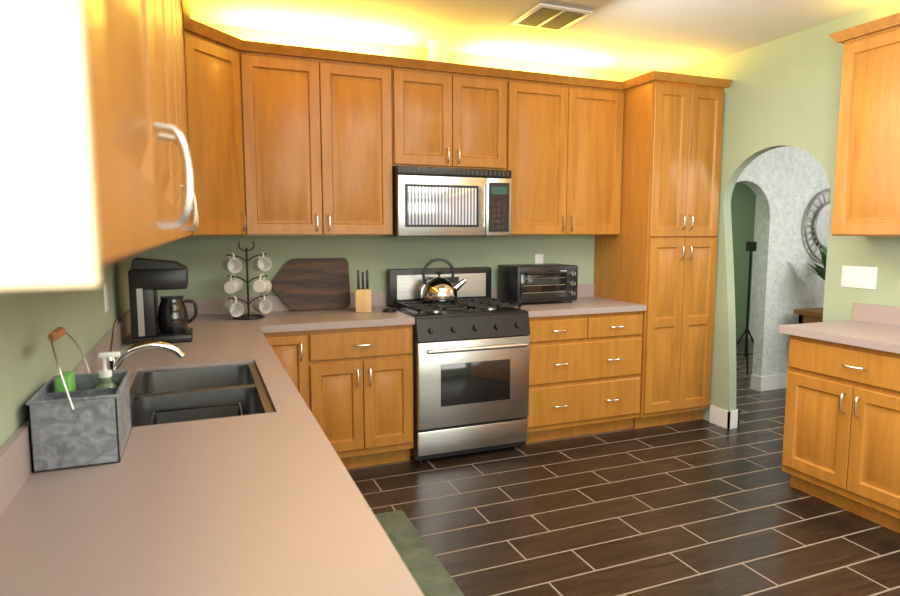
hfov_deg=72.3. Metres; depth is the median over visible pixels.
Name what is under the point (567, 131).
upper cabinet
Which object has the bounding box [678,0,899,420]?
wall
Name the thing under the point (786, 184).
wall
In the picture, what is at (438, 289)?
kettle
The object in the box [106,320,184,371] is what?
faucet
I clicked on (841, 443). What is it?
base cabinet
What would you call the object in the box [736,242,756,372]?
tripod stand
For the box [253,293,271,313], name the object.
mug
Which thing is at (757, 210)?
wall
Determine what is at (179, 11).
upper cabinet
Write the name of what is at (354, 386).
base cabinet
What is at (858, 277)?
light switch
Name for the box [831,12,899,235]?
upper cabinet
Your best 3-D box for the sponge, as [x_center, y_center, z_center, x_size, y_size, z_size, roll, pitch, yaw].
[-0.916,0.264,1.473,0.030,0.165,0.080,-2,7,-22]
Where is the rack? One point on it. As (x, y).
(153, 421)
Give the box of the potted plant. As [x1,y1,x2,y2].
[800,245,826,279]
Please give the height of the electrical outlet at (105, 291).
0.115 m
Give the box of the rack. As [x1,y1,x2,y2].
[150,403,242,424]
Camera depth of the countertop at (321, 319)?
3.71 m
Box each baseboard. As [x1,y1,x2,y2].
[709,405,738,428]
[758,374,786,390]
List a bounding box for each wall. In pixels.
[0,254,133,446]
[134,22,664,305]
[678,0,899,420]
[731,182,755,338]
[737,146,830,376]
[749,197,760,338]
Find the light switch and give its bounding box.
[841,266,877,289]
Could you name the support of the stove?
on the floor
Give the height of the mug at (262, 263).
0.120 m
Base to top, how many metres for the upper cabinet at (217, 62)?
1.074 m
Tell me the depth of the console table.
5.37 m
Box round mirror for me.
[804,188,829,261]
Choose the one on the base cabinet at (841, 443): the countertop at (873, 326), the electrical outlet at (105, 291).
the countertop at (873, 326)
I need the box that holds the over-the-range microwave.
[381,166,510,236]
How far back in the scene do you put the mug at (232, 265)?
3.56 m
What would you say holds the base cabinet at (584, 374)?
on the floor
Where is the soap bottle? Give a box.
[94,351,119,388]
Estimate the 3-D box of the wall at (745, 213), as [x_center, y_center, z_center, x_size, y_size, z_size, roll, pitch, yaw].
[2.467,-0.722,7.605,3.270,2.660,0.150,-2,7,-22]
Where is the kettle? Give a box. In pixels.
[420,258,466,302]
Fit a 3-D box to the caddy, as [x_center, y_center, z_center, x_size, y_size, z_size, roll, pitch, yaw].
[-0.850,0.211,1.429,0.171,0.286,0.262,-2,7,-22]
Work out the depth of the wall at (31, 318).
1.53 m
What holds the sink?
in the countertop at (270, 504)
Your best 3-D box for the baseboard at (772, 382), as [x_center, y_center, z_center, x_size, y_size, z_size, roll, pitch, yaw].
[3.794,0.729,5.932,2.174,0.130,0.013,-2,7,-22]
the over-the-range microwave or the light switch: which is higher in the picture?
the over-the-range microwave
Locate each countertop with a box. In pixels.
[0,296,423,595]
[252,291,414,331]
[491,284,646,316]
[778,303,899,353]
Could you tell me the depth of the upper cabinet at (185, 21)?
3.10 m
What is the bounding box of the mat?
[374,510,463,595]
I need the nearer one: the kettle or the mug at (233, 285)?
the mug at (233, 285)
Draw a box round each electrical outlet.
[103,283,108,311]
[535,254,542,263]
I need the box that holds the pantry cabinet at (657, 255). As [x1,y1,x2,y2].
[594,80,723,428]
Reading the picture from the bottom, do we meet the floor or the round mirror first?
the floor
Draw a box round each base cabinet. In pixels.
[263,324,413,468]
[526,311,642,442]
[782,335,899,532]
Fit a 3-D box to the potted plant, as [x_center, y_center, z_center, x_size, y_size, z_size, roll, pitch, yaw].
[3.421,-0.175,5.279,0.714,0.584,0.717,-2,7,-22]
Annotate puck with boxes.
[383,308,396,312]
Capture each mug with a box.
[222,252,241,272]
[224,273,242,293]
[224,295,243,316]
[252,252,271,270]
[253,273,271,293]
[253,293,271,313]
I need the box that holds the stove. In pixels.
[387,267,529,461]
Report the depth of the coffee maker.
2.78 m
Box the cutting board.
[271,258,349,309]
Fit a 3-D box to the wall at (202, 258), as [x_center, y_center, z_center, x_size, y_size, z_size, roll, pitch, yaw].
[-0.138,-0.381,4.419,4.095,2.660,0.150,-2,7,-22]
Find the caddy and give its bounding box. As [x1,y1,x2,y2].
[26,327,131,472]
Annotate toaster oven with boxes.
[498,263,577,304]
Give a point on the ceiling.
(646, 36)
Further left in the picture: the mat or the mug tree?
the mug tree
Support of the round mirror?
attached to the wall at (786, 184)
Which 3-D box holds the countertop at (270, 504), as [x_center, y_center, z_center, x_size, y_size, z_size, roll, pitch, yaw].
[-0.684,0.303,1.641,0.660,0.140,4.698,-2,7,-22]
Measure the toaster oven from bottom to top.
0.269 m
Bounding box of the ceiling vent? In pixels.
[511,3,592,30]
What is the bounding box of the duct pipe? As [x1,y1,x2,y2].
[428,39,446,61]
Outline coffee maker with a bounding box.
[128,257,197,343]
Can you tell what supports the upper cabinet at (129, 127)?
attached to the wall at (31, 318)
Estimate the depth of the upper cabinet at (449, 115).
3.96 m
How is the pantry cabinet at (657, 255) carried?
on the floor
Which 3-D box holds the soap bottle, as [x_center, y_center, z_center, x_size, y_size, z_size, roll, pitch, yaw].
[-0.841,0.237,1.512,0.067,0.210,0.064,-2,7,-22]
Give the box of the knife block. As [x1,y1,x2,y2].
[355,270,371,312]
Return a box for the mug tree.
[226,241,266,319]
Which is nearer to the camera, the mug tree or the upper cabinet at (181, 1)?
the upper cabinet at (181, 1)
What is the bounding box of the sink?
[130,362,274,426]
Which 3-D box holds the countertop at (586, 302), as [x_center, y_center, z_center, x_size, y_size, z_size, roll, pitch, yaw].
[0.819,0.006,4.418,0.938,0.140,0.638,-2,7,-22]
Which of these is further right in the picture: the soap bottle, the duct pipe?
the duct pipe
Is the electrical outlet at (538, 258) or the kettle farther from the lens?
the electrical outlet at (538, 258)
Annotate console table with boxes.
[793,307,822,323]
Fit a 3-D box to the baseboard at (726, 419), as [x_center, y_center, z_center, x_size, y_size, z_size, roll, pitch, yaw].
[1.959,0.849,4.812,0.038,0.130,0.705,-2,7,-22]
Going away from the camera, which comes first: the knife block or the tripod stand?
the knife block
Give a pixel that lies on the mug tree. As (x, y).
(249, 315)
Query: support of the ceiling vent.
in the ceiling
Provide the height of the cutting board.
0.334 m
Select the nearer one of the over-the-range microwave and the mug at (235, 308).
the mug at (235, 308)
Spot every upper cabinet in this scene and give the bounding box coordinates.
[0,0,187,287]
[176,0,191,235]
[180,0,195,235]
[184,16,251,235]
[184,20,195,219]
[244,40,395,235]
[396,57,511,171]
[510,70,627,234]
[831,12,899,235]
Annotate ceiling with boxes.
[190,0,892,73]
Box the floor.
[347,338,899,595]
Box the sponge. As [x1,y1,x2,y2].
[54,371,75,391]
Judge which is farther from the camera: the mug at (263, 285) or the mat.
the mug at (263, 285)
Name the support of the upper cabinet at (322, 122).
attached to the wall at (202, 258)

